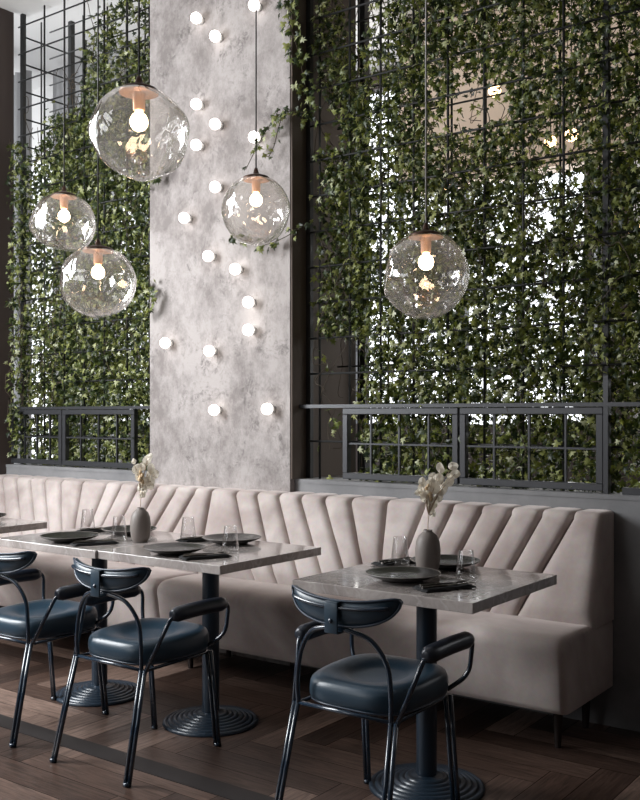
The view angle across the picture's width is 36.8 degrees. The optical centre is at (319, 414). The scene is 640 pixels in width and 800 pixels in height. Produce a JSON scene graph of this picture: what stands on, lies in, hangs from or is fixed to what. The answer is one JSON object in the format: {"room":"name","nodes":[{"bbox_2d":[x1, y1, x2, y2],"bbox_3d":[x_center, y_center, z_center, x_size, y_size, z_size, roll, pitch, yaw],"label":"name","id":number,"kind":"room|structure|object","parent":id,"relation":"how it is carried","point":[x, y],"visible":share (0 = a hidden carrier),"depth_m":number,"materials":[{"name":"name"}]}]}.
{"room":"restaurant","nodes":[
{"label":"restaurant","id":0,"kind":"room"},
{"bbox_2d":[0,8,13,607],"bbox_3d":[-4.452,-0.730,3.600,0.100,4.120,7.700,0,0,36],"label":"wall","id":1,"kind":"structure","parent":0,"point":[6,17],"depth_m":6.61,"materials":[{"name":"grey"}]},
{"bbox_2d":[3,139,32,456],"bbox_3d":[-2.062,-0.802,6.603,0.209,2.202,0.190,0,0,36],"label":"ivy","id":2,"kind":"object","parent":1,"relation":"attached to","point":[19,168],"visible":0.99,"depth_m":6.58,"materials":[{"name":"green plant"}]},
{"bbox_2d":[0,0,68,16],"bbox_3d":[-1.458,-2.840,1.450,7.270,0.100,7.800,0,0,36],"label":"ceiling","id":3,"kind":"structure","parent":0,"point":[28,7],"depth_m":6.55,"materials":[{"name":"grey"}]},
{"bbox_2d":[29,0,95,251],"bbox_3d":[-1.222,-1.787,4.600,0.314,2.006,0.304,0,0,36],"label":"pendant lamp","id":4,"kind":"object","parent":3,"relation":"hanging from","point":[63,195],"visible":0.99,"depth_m":4.59,"materials":[{"name":"clear glass"}]},
{"bbox_2d":[51,194,76,209],"bbox_3d":[-1.225,-1.016,4.600,0.124,0.059,0.124,0,0,36],"label":"socket","id":5,"kind":"object","parent":4,"relation":"attached to","point":[63,198],"depth_m":4.58,"materials":[{"name":"orange metal"}]},
{"bbox_2d":[60,0,136,317],"bbox_3d":[-0.945,-1.603,4.096,0.324,2.374,0.332,0,0,36],"label":"pendant lamp","id":6,"kind":"object","parent":3,"relation":"hanging from","point":[97,250],"visible":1,"depth_m":4.09,"materials":[{"name":"clear glass"}]},
{"bbox_2d":[83,248,113,264],"bbox_3d":[-0.947,-0.671,4.100,0.134,0.059,0.134,0,0,36],"label":"socket","id":7,"kind":"object","parent":6,"relation":"attached to","point":[97,253],"depth_m":4.08,"materials":[{"name":"orange metal"}]},
{"bbox_2d":[88,0,189,180],"bbox_3d":[-0.567,-1.763,2.998,0.305,2.053,0.303,0,0,36],"label":"pendant lamp","id":8,"kind":"object","parent":3,"relation":"hanging from","point":[138,91],"visible":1,"depth_m":2.99,"materials":[{"name":"clear glass"}]},
{"bbox_2d":[119,87,157,111],"bbox_3d":[-0.565,-0.978,3.000,0.124,0.059,0.124,0,0,36],"label":"socket","id":9,"kind":"object","parent":8,"relation":"attached to","point":[139,97],"depth_m":2.98,"materials":[{"name":"orange metal"}]},
{"bbox_2d":[221,0,289,245],"bbox_3d":[-0.286,-1.774,4.299,0.312,2.033,0.304,0,0,36],"label":"pendant lamp","id":10,"kind":"object","parent":3,"relation":"hanging from","point":[255,178],"visible":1,"depth_m":4.29,"materials":[{"name":"clear glass"}]},
{"bbox_2d":[244,176,268,192],"bbox_3d":[-0.286,-1.025,4.300,0.126,0.059,0.126,0,0,36],"label":"socket","id":11,"kind":"object","parent":10,"relation":"attached to","point":[255,180],"depth_m":4.28,"materials":[{"name":"orange metal"}]},
{"bbox_2d":[384,0,469,318],"bbox_3d":[0.383,-1.569,3.498,0.318,2.442,0.310,0,0,36],"label":"pendant lamp","id":12,"kind":"object","parent":3,"relation":"hanging from","point":[425,262],"visible":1,"depth_m":3.49,"materials":[{"name":"clear glass"}]},
{"bbox_2d":[409,234,442,252],"bbox_3d":[0.386,-0.619,3.499,0.127,0.059,0.127,0,0,36],"label":"socket","id":13,"kind":"object","parent":12,"relation":"attached to","point":[425,239],"depth_m":3.48,"materials":[{"name":"orange metal"}]},
{"bbox_2d":[14,0,465,89],"bbox_3d":[0.423,-3.070,6.799,10.600,0.100,2.960,0,0,36],"label":"ceiling","id":14,"kind":"structure","parent":0,"point":[53,22],"depth_m":7.59,"materials":[{"name":"grey"}]},
{"bbox_2d":[14,70,31,463],"bbox_3d":[-2.598,-0.830,8.331,0.220,4.280,0.072,0,0,36],"label":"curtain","id":15,"kind":"object","parent":14,"relation":"hanging from","point":[28,72],"visible":0.24,"depth_m":8.32,"materials":[{"name":"grey fabric"}]},
{"bbox_2d":[53,49,120,462],"bbox_3d":[-1.969,-0.830,8.047,0.830,4.280,0.083,0,0,36],"label":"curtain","id":16,"kind":"object","parent":14,"relation":"hanging from","point":[58,88],"visible":0.08,"depth_m":8.11,"materials":[{"name":"grey fabric"}]},
{"bbox_2d":[32,53,147,163],"bbox_3d":[-2.082,-2.720,8.625,4.400,0.600,0.200,0,0,36],"label":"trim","id":17,"kind":"structure","parent":14,"relation":"attached to","point":[48,89],"depth_m":8.88,"materials":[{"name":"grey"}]},
{"bbox_2d":[488,9,500,96],"bbox_3d":[1.116,-2.525,6.138,0.080,0.990,0.080,0,0,36],"label":"pendant bulb","id":18,"kind":"object","parent":14,"relation":"hanging from","point":[491,88],"visible":0.29,"depth_m":6.11,"materials":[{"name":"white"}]},
{"bbox_2d":[544,98,556,146],"bbox_3d":[1.495,-2.375,6.231,0.080,1.290,0.080,0,0,36],"label":"pendant bulb","id":19,"kind":"object","parent":14,"relation":"hanging from","point":[551,144],"visible":0.24,"depth_m":6.20,"materials":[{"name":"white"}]},
{"bbox_2d":[565,3,576,141],"bbox_3d":[1.499,-2.325,5.731,0.080,1.390,0.080,0,0,36],"label":"pendant bulb","id":20,"kind":"object","parent":14,"relation":"hanging from","point":[572,137],"visible":0.31,"depth_m":5.72,"materials":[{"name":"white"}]},
{"bbox_2d":[0,631,639,799],"bbox_3d":[-0.728,1.330,2.465,7.300,0.001,5.100,0,0,36],"label":"floor","id":21,"kind":"structure","parent":0,"point":[605,784],"depth_m":3.84,"materials":[{"name":"black wood"}]},
{"bbox_2d":[0,517,46,533],"bbox_3d":[-1.958,0.955,5.158,0.708,0.750,0.655,0,0,36],"label":"dining table","id":22,"kind":"object","parent":21,"relation":"on","point":[7,525],"visible":1,"depth_m":5.14,"materials":[{"name":"grey stone"}]},
{"bbox_2d":[0,551,114,747],"bbox_3d":[-1.248,0.944,4.176,0.550,0.776,0.533,0,0,36],"label":"armchair","id":23,"kind":"object","parent":21,"relation":"on","point":[50,620],"visible":0.87,"depth_m":4.04,"materials":[{"name":"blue leather"}]},
{"bbox_2d":[0,525,200,706],"bbox_3d":[-1.051,0.955,4.581,0.708,0.750,0.655,0,0,36],"label":"dining table","id":24,"kind":"object","parent":21,"relation":"on","point":[86,693],"visible":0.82,"depth_m":4.48,"materials":[{"name":"grey stone"}]},
{"bbox_2d":[40,531,98,542],"bbox_3d":[-1.151,0.565,4.421,0.267,0.029,0.267,0,0,36],"label":"plate","id":25,"kind":"object","parent":24,"relation":"on","point":[68,536],"visible":0.97,"depth_m":4.46,"materials":[{"name":"grey ceramic"}]},
{"bbox_2d":[77,529,103,531],"bbox_3d":[-1.108,0.573,4.785,0.204,0.012,0.091,0,0,-41],"label":"napkin","id":26,"kind":"object","parent":24,"relation":"on","point":[99,530],"visible":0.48,"depth_m":4.74,"materials":[{"name":"black fabric"}]},
{"bbox_2d":[80,528,101,530],"bbox_3d":[-1.093,0.565,4.776,0.212,0.009,0.015,0,0,-41],"label":"knife","id":27,"kind":"object","parent":26,"relation":"on","point":[92,528],"visible":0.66,"depth_m":4.74,"materials":[{"name":"grey metal"}]},
{"bbox_2d":[70,541,118,545],"bbox_3d":[-1.012,0.573,4.310,0.204,0.012,0.091,0,0,-28],"label":"napkin","id":28,"kind":"object","parent":24,"relation":"on","point":[98,542],"visible":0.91,"depth_m":4.28,"materials":[{"name":"black fabric"}]},
{"bbox_2d":[74,539,114,541],"bbox_3d":[-1.013,0.565,4.325,0.183,0.008,0.020,0,0,-28],"label":"fork","id":29,"kind":"object","parent":28,"relation":"on","point":[107,539],"visible":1,"depth_m":4.32,"materials":[{"name":"grey metal"}]},
{"bbox_2d":[73,539,119,543],"bbox_3d":[-0.999,0.565,4.298,0.213,0.009,0.015,0,0,-28],"label":"knife","id":30,"kind":"object","parent":28,"relation":"on","point":[119,539],"visible":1,"depth_m":4.28,"materials":[{"name":"grey metal"}]},
{"bbox_2d":[111,516,126,540],"bbox_3d":[-0.928,0.524,4.440,0.074,0.112,0.074,0,0,36],"label":"drinking glass","id":31,"kind":"object","parent":24,"relation":"on","point":[124,516],"visible":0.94,"depth_m":4.44,"materials":[{"name":"clear glass"}]},
{"bbox_2d":[102,525,156,535],"bbox_3d":[-0.929,0.565,4.683,0.267,0.029,0.267,0,0,36],"label":"plate","id":32,"kind":"object","parent":24,"relation":"on","point":[120,530],"visible":0.66,"depth_m":4.71,"materials":[{"name":"grey ceramic"}]},
{"bbox_2d":[130,507,150,542],"bbox_3d":[-0.821,0.501,4.392,0.094,0.157,0.094,0,0,36],"label":"vase","id":33,"kind":"object","parent":24,"relation":"on","point":[140,522],"visible":1,"depth_m":4.36,"materials":[{"name":"grey ceramic"}]},
{"bbox_2d":[131,453,158,507],"bbox_3d":[-0.799,0.326,4.390,0.127,0.305,0.039,0,0,-8],"label":"flower sprig","id":34,"kind":"object","parent":33,"relation":"in","point":[152,473],"visible":1,"depth_m":4.39,"materials":[{"name":"beige plant"}]},
{"bbox_2d":[0,474,219,625],"bbox_3d":[-1.504,0.868,5.779,2.023,0.925,0.561,0,0,36],"label":"banquette","id":35,"kind":"object","parent":21,"relation":"on","point":[59,502],"visible":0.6,"depth_m":5.65,"materials":[{"name":"fabric"}]},
{"bbox_2d":[0,714,274,799],"bbox_3d":[-0.140,1.339,3.261,7.300,0.021,0.100,0,0,36],"label":"trim","id":36,"kind":"structure","parent":21,"relation":"in","point":[209,785],"depth_m":3.65,"materials":[{"name":"black"}]},
{"bbox_2d":[49,557,229,787],"bbox_3d":[-0.707,0.944,3.764,0.550,0.776,0.533,0,0,36],"label":"armchair","id":37,"kind":"object","parent":21,"relation":"on","point":[148,642],"visible":1,"depth_m":3.67,"materials":[{"name":"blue leather"}]},
{"bbox_2d":[98,535,320,737],"bbox_3d":[-0.474,0.955,4.167,0.708,0.750,0.655,0,0,36],"label":"dining table","id":38,"kind":"object","parent":21,"relation":"on","point":[194,721],"visible":0.88,"depth_m":4.09,"materials":[{"name":"grey stone"}]},
{"bbox_2d":[142,542,206,555],"bbox_3d":[-0.609,0.565,4.029,0.267,0.029,0.267,0,0,36],"label":"plate","id":39,"kind":"object","parent":38,"relation":"on","point":[169,548],"visible":0.98,"depth_m":4.07,"materials":[{"name":"grey ceramic"}]},
{"bbox_2d":[175,538,206,541],"bbox_3d":[-0.559,0.573,4.435,0.204,0.012,0.091,0,0,-41],"label":"napkin","id":40,"kind":"object","parent":38,"relation":"on","point":[201,539],"visible":0.44,"depth_m":4.38,"materials":[{"name":"black fabric"}]},
{"bbox_2d":[182,537,201,540],"bbox_3d":[-0.543,0.565,4.426,0.212,0.009,0.015,0,0,-41],"label":"knife","id":41,"kind":"object","parent":40,"relation":"on","point":[195,537],"visible":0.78,"depth_m":4.38,"materials":[{"name":"grey metal"}]},
{"bbox_2d":[179,554,231,559],"bbox_3d":[-0.467,0.573,3.903,0.204,0.012,0.091,0,0,-28],"label":"napkin","id":42,"kind":"object","parent":38,"relation":"on","point":[213,555],"visible":0.8,"depth_m":3.87,"materials":[{"name":"black fabric"}]},
{"bbox_2d":[184,551,226,554],"bbox_3d":[-0.468,0.565,3.919,0.183,0.008,0.020,0,0,-28],"label":"fork","id":43,"kind":"object","parent":42,"relation":"on","point":[222,551],"visible":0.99,"depth_m":3.92,"materials":[{"name":"grey metal"}]},
{"bbox_2d":[183,552,231,556],"bbox_3d":[-0.454,0.565,3.891,0.213,0.009,0.015,0,0,-28],"label":"knife","id":44,"kind":"object","parent":42,"relation":"on","point":[228,552],"visible":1,"depth_m":3.87,"materials":[{"name":"grey metal"}]},
{"bbox_2d":[222,526,238,553],"bbox_3d":[-0.378,0.524,4.046,0.074,0.112,0.074,0,0,36],"label":"drinking glass","id":45,"kind":"object","parent":38,"relation":"on","point":[224,526],"visible":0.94,"depth_m":4.04,"materials":[{"name":"clear glass"}]},
{"bbox_2d":[202,533,261,544],"bbox_3d":[-0.398,0.565,4.350,0.267,0.029,0.267,0,0,36],"label":"plate","id":46,"kind":"object","parent":38,"relation":"on","point":[229,538],"visible":0.97,"depth_m":4.38,"materials":[{"name":"grey ceramic"}]},
{"bbox_2d":[150,0,342,665],"bbox_3d":[-0.407,-0.755,5.647,1.061,4.170,0.600,0,0,36],"label":"column","id":47,"kind":"structure","parent":21,"relation":"on","point":[198,305],"depth_m":5.39,"materials":[{"name":"paint"}]},
{"bbox_2d":[136,274,157,318],"bbox_3d":[-1.026,-0.712,5.697,0.092,0.300,0.287,0,0,-23],"label":"strand","id":48,"kind":"object","parent":47,"relation":"attached to","point":[146,291],"visible":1,"depth_m":5.65,"materials":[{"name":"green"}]},
{"bbox_2d":[136,165,164,196],"bbox_3d":[-1.002,-1.383,5.670,0.080,0.151,0.307,0,0,-29],"label":"strand","id":49,"kind":"object","parent":47,"relation":"attached to","point":[157,180],"visible":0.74,"depth_m":5.61,"materials":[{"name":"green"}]},
{"bbox_2d":[160,338,173,347],"bbox_3d":[-0.894,-0.418,5.583,0.062,0.062,0.079,0,0,36],"label":"wall lamp","id":50,"kind":"object","parent":47,"relation":"attached to","point":[164,342],"visible":1,"depth_m":5.56,"materials":[{"name":"grey glass"}]},
{"bbox_2d":[179,212,192,222],"bbox_3d":[-0.771,-1.125,5.493,0.062,0.062,0.079,0,0,36],"label":"wall lamp","id":51,"kind":"object","parent":47,"relation":"attached to","point":[184,217],"visible":1,"depth_m":5.47,"materials":[{"name":"grey"}]},
{"bbox_2d":[191,12,204,24],"bbox_3d":[-0.696,-2.243,5.437,0.062,0.062,0.079,0,0,36],"label":"wall lamp","id":52,"kind":"object","parent":47,"relation":"attached to","point":[196,18],"visible":1,"depth_m":5.41,"materials":[{"name":"white"}]},
{"bbox_2d":[191,98,204,109],"bbox_3d":[-0.696,-1.757,5.437,0.062,0.062,0.079,0,0,36],"label":"wall lamp","id":53,"kind":"object","parent":47,"relation":"attached to","point":[196,104],"visible":1,"depth_m":5.41,"materials":[{"name":"grey"}]},
{"bbox_2d":[191,139,204,150],"bbox_3d":[-0.696,-1.526,5.437,0.062,0.062,0.079,0,0,36],"label":"wall lamp","id":54,"kind":"object","parent":47,"relation":"attached to","point":[196,145],"visible":1,"depth_m":5.41,"materials":[{"name":"grey"}]},
{"bbox_2d":[203,250,216,261],"bbox_3d":[-0.622,-0.889,5.382,0.062,0.062,0.079,0,0,36],"label":"wall lamp","id":55,"kind":"object","parent":47,"relation":"attached to","point":[208,255],"visible":1,"depth_m":5.36,"materials":[{"name":"grey"}]},
{"bbox_2d":[204,345,217,355],"bbox_3d":[-0.615,-0.358,5.377,0.062,0.062,0.079,0,0,36],"label":"wall lamp","id":56,"kind":"object","parent":47,"relation":"attached to","point":[209,350],"visible":1,"depth_m":5.35,"materials":[{"name":"grey glass"}]},
{"bbox_2d":[208,404,222,414],"bbox_3d":[-0.585,-0.028,5.355,0.062,0.062,0.079,0,0,36],"label":"wall lamp","id":57,"kind":"object","parent":47,"relation":"attached to","point":[213,409],"visible":1,"depth_m":5.33,"materials":[{"name":"grey glass"}]},
{"bbox_2d":[209,30,223,42],"bbox_3d":[-0.579,-2.107,5.351,0.062,0.062,0.079,0,0,36],"label":"wall lamp","id":58,"kind":"object","parent":47,"relation":"attached to","point":[215,36],"visible":1,"depth_m":5.33,"materials":[{"name":"grey"}]},
{"bbox_2d":[209,118,223,129],"bbox_3d":[-0.579,-1.618,5.351,0.062,0.062,0.079,0,0,36],"label":"wall lamp","id":59,"kind":"object","parent":47,"relation":"attached to","point":[215,124],"visible":1,"depth_m":5.33,"materials":[{"name":"grey"}]},
{"bbox_2d":[209,181,223,192],"bbox_3d":[-0.579,-1.268,5.351,0.062,0.062,0.079,0,0,36],"label":"wall lamp","id":60,"kind":"object","parent":47,"relation":"attached to","point":[214,186],"visible":1,"depth_m":5.33,"materials":[{"name":"grey"}]},
{"bbox_2d":[229,263,243,274],"bbox_3d":[-0.460,-0.798,5.263,0.062,0.062,0.079,0,0,36],"label":"wall lamp","id":61,"kind":"object","parent":47,"relation":"attached to","point":[235,269],"visible":1,"depth_m":5.24,"materials":[{"name":"grey"}]},
{"bbox_2d":[242,296,256,307],"bbox_3d":[-0.384,-0.611,5.207,0.062,0.062,0.079,0,0,36],"label":"wall lamp","id":62,"kind":"object","parent":47,"relation":"attached to","point":[248,302],"visible":1,"depth_m":5.18,"materials":[{"name":"grey glass"}]},
{"bbox_2d":[242,324,256,335],"bbox_3d":[-0.384,-0.460,5.207,0.062,0.062,0.079,0,0,36],"label":"wall lamp","id":63,"kind":"object","parent":47,"relation":"attached to","point":[248,329],"visible":1,"depth_m":5.18,"materials":[{"name":"grey glass"}]},
{"bbox_2d":[248,0,262,11],"bbox_3d":[-0.350,-2.208,5.182,0.062,0.062,0.079,0,0,36],"label":"wall lamp","id":64,"kind":"object","parent":47,"relation":"attached to","point":[251,4],"visible":0.83,"depth_m":5.16,"materials":[{"name":"grey"}]},
{"bbox_2d":[248,131,262,142],"bbox_3d":[-0.350,-1.497,5.182,0.062,0.062,0.079,0,0,36],"label":"wall lamp","id":65,"kind":"object","parent":47,"relation":"attached to","point":[251,136],"visible":0.8,"depth_m":5.16,"materials":[{"name":"grey"}]},
{"bbox_2d":[261,403,275,414],"bbox_3d":[-0.277,-0.032,5.128,0.062,0.062,0.079,0,0,36],"label":"wall lamp","id":66,"kind":"object","parent":47,"relation":"attached to","point":[266,408],"visible":1,"depth_m":5.10,"materials":[{"name":"grey glass"}]},
{"bbox_2d":[229,222,310,253],"bbox_3d":[-0.294,-0.933,5.124,0.518,0.167,0.104,0,0,27],"label":"strand","id":67,"kind":"object","parent":47,"relation":"attached to","point":[273,245],"visible":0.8,"depth_m":5.10,"materials":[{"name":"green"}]},
{"bbox_2d":[262,107,286,159],"bbox_3d":[-0.242,-1.483,5.068,0.148,0.280,0.070,0,0,22],"label":"strand","id":68,"kind":"object","parent":47,"relation":"attached to","point":[274,125],"visible":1,"depth_m":5.07,"materials":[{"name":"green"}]},
{"bbox_2d":[276,0,321,130],"bbox_3d":[-0.121,-1.919,5.064,0.256,0.847,0.145,0,0,36],"label":"strand","id":69,"kind":"object","parent":47,"relation":"attached to","point":[291,5],"visible":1,"depth_m":5.05,"materials":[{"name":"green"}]},
{"bbox_2d":[242,105,307,170],"bbox_3d":[-0.247,-1.468,5.096,0.391,0.324,0.090,0,0,23],"label":"strand","id":70,"kind":"object","parent":69,"relation":"attached to","point":[286,111],"visible":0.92,"depth_m":5.09,"materials":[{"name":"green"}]},
{"bbox_2d":[275,585,474,799],"bbox_3d":[0.166,0.944,3.160,0.550,0.776,0.533,0,0,36],"label":"armchair","id":71,"kind":"object","parent":21,"relation":"on","point":[374,684],"visible":1,"depth_m":3.07,"materials":[{"name":"blue leather"}]},
{"bbox_2d":[157,488,613,747],"bbox_3d":[0.198,0.868,4.522,2.205,0.925,0.561,0,0,36],"label":"banquette","id":72,"kind":"object","parent":21,"relation":"on","point":[549,649],"visible":0.64,"depth_m":4.18,"materials":[{"name":"fabric"}]},
{"bbox_2d":[293,558,556,799],"bbox_3d":[0.382,0.955,3.438,0.708,0.750,0.655,0,0,36],"label":"dining table","id":73,"kind":"object","parent":21,"relation":"on","point":[425,779],"visible":0.86,"depth_m":3.37,"materials":[{"name":"grey stone"}]},
{"bbox_2d":[371,558,413,566],"bbox_3d":[0.299,0.573,3.745,0.204,0.012,0.091,0,0,-41],"label":"napkin","id":74,"kind":"object","parent":73,"relation":"on","point":[376,563],"visible":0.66,"depth_m":3.70,"materials":[{"name":"black fabric"}]},
{"bbox_2d":[378,557,411,561],"bbox_3d":[0.295,0.565,3.760,0.183,0.008,0.020,0,0,-41],"label":"fork","id":75,"kind":"object","parent":74,"relation":"on","point":[404,557],"visible":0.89,"depth_m":3.75,"materials":[{"name":"grey metal"}]},
{"bbox_2d":[381,558,409,563],"bbox_3d":[0.315,0.565,3.736,0.212,0.009,0.015,0,0,-41],"label":"knife","id":76,"kind":"object","parent":74,"relation":"on","point":[392,561],"visible":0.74,"depth_m":3.70,"materials":[{"name":"grey metal"}]},
{"bbox_2d":[391,536,409,565],"bbox_3d":[0.307,0.524,3.689,0.074,0.112,0.074,0,0,36],"label":"drinking glass","id":77,"kind":"object","parent":73,"relation":"on","point":[394,536],"visible":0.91,"depth_m":3.69,"materials":[{"name":"clear glass"}]},
{"bbox_2d":[365,566,440,583],"bbox_3d":[0.290,0.565,3.374,0.267,0.029,0.267,0,0,36],"label":"plate","id":78,"kind":"object","parent":73,"relation":"on","point":[391,574],"visible":1,"depth_m":3.41,"materials":[{"name":"grey ceramic"}]},
{"bbox_2d":[415,529,440,569],"bbox_3d":[0.398,0.501,3.542,0.094,0.157,0.094,0,0,36],"label":"vase","id":79,"kind":"object","parent":73,"relation":"on","point":[427,548],"visible":0.84,"depth_m":3.51,"materials":[{"name":"grey ceramic"}]},
{"bbox_2d":[415,462,459,529],"bbox_3d":[0.432,0.326,3.544,0.169,0.304,0.041,0,0,-1],"label":"flower sprig","id":80,"kind":"object","parent":79,"relation":"in","point":[431,485],"visible":1,"depth_m":3.54,"materials":[{"name":"beige plant"}]},
{"bbox_2d":[412,582,476,592],"bbox_3d":[0.414,0.573,3.206,0.204,0.012,0.091,0,0,-28],"label":"napkin","id":81,"kind":"object","parent":73,"relation":"on","point":[460,586],"visible":0.78,"depth_m":3.18,"materials":[{"name":"black fabric"}]},
{"bbox_2d":[420,581,465,586],"bbox_3d":[0.414,0.565,3.222,0.183,0.008,0.020,0,0,-28],"label":"fork","id":82,"kind":"object","parent":81,"relation":"on","point":[421,585],"visible":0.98,"depth_m":3.21,"materials":[{"name":"grey metal"}]},
{"bbox_2d":[421,582,475,588],"bbox_3d":[0.428,0.565,3.194,0.213,0.009,0.015,0,0,-28],"label":"knife","id":83,"kind":"object","parent":81,"relation":"on","point":[442,585],"visible":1,"depth_m":3.18,"materials":[{"name":"grey metal"}]},
{"bbox_2d":[410,554,480,569],"bbox_3d":[0.479,0.565,3.668,0.267,0.029,0.267,0,0,36],"label":"plate","id":84,"kind":"object","parent":73,"relation":"on","point":[447,561],"visible":0.59,"depth_m":3.70,"materials":[{"name":"grey ceramic"}]},
{"bbox_2d":[455,549,476,583],"bbox_3d":[0.505,0.524,3.326,0.074,0.112,0.074,0,0,36],"label":"drinking glass","id":85,"kind":"object","parent":73,"relation":"on","point":[461,549],"visible":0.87,"depth_m":3.32,"materials":[{"name":"clear glass"}]},
{"bbox_2d":[6,467,639,731],"bbox_3d":[0.823,0.845,4.539,7.270,0.970,0.200,0,0,36],"label":"wall","id":86,"kind":"structure","parent":0,"point":[618,706],"depth_m":4.09,"materials":[{"name":"grey paint"}]},
{"bbox_2d":[11,410,62,464],"bbox_3d":[-1.908,0.147,6.488,0.540,0.365,0.035,0,0,36],"label":"railing panel","id":87,"kind":"object","parent":86,"relation":"in","point":[14,459],"depth_m":6.47,"materials":[{"name":"grey paint"}]},
{"bbox_2d":[62,409,137,468],"bbox_3d":[-1.408,0.147,6.119,0.687,0.365,0.035,0,0,36],"label":"railing panel","id":88,"kind":"object","parent":86,"relation":"in","point":[133,412],"depth_m":6.10,"materials":[{"name":"grey paint"}]},
{"bbox_2d":[6,464,639,500],"bbox_3d":[0.828,0.350,4.545,7.270,0.020,0.224,0,0,36],"label":"trim","id":89,"kind":"structure","parent":86,"relation":"on","point":[315,480],"depth_m":4.70,"materials":[{"name":"grey concrete"}]},
{"bbox_2d":[18,0,149,468],"bbox_3d":[-1.281,-1.220,6.583,1.416,3.120,0.832,0,0,36],"label":"trellis","id":90,"kind":"object","parent":89,"relation":"on","point":[71,24],"visible":0.38,"depth_m":6.50,"materials":[{"name":"black metal"}]},
{"bbox_2d":[16,0,149,469],"bbox_3d":[-1.426,-1.192,6.372,1.407,3.134,0.477,0,0,36],"label":"ivy","id":91,"kind":"object","parent":90,"relation":"attached to","point":[115,362],"visible":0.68,"depth_m":6.24,"materials":[{"name":"green plant"}]},
{"bbox_2d":[306,0,639,491],"bbox_3d":[1.018,-1.220,4.695,2.343,3.120,0.527,0,0,36],"label":"trellis","id":92,"kind":"object","parent":89,"relation":"on","point":[363,7],"visible":0.52,"depth_m":4.79,"materials":[{"name":"black metal"}]},
{"bbox_2d":[307,0,639,492],"bbox_3d":[0.910,-1.198,4.626,2.214,3.139,0.453,0,0,36],"label":"ivy","id":93,"kind":"object","parent":92,"relation":"attached to","point":[627,293],"visible":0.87,"depth_m":4.58,"materials":[{"name":"green plant"}]},
{"bbox_2d":[290,0,355,478],"bbox_3d":[0.025,-1.225,5.330,0.012,3.130,0.596,0,0,36],"label":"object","id":94,"kind":"structure","parent":86,"relation":"attached to","point":[331,460],"depth_m":5.25,"materials":[{"name":"brown metal"}]},
{"bbox_2d":[9,376,639,495],"bbox_3d":[0.791,0.085,4.495,7.270,0.510,0.044,0,0,36],"label":"trim","id":95,"kind":"structure","parent":86,"relation":"attached to","point":[606,405],"depth_m":4.26,"materials":[{"name":"grey paint"}]},
{"bbox_2d":[343,408,459,483],"bbox_3d":[0.396,0.147,4.787,0.672,0.365,0.035,0,0,36],"label":"railing panel","id":96,"kind":"object","parent":86,"relation":"in","point":[347,443],"depth_m":4.79,"materials":[{"name":"grey paint"}]},
{"bbox_2d":[460,407,602,490],"bbox_3d":[0.953,0.147,4.375,0.697,0.365,0.035,0,0,36],"label":"railing panel","id":97,"kind":"object","parent":86,"relation":"in","point":[464,480],"depth_m":4.36,"materials":[{"name":"grey paint"}]},
{"bbox_2d":[121,69,639,488],"bbox_3d":[1.124,-0.895,7.748,10.600,4.450,0.600,0,0,36],"label":"wall","id":98,"kind":"structure","parent":0,"point":[470,460],"depth_m":7.41,"materials":[{"name":"grey"}]},
{"bbox_2d":[356,112,455,423],"bbox_3d":[0.728,-1.395,8.339,1.140,2.950,0.080,0,0,36],"label":"window","id":99,"kind":"structure","parent":98,"relation":"in","point":[400,400],"depth_m":8.34,"materials":[{"name":"grey paint"}]},
{"bbox_2d":[399,0,639,193],"bbox_3d":[2.878,-2.370,5.831,5.500,1.300,0.200,0,0,36],"label":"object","id":100,"kind":"structure","parent":98,"relation":"attached to","point":[495,113],"depth_m":6.91,"materials":[{"name":"beige paint"}]},
{"bbox_2d":[456,179,584,415],"bbox_3d":[1.613,-1.395,7.686,1.140,2.950,0.080,0,0,36],"label":"window","id":101,"kind":"structure","parent":98,"relation":"in","point":[519,226],"depth_m":7.67,"materials":[{"name":"grey paint"}]},
{"bbox_2d":[584,167,596,416],"bbox_3d":[2.497,-1.395,7.032,1.140,2.950,0.080,0,0,36],"label":"window","id":102,"kind":"structure","parent":98,"relation":"in","point":[586,210],"depth_m":7.32,"materials":[{"name":"white glass"}]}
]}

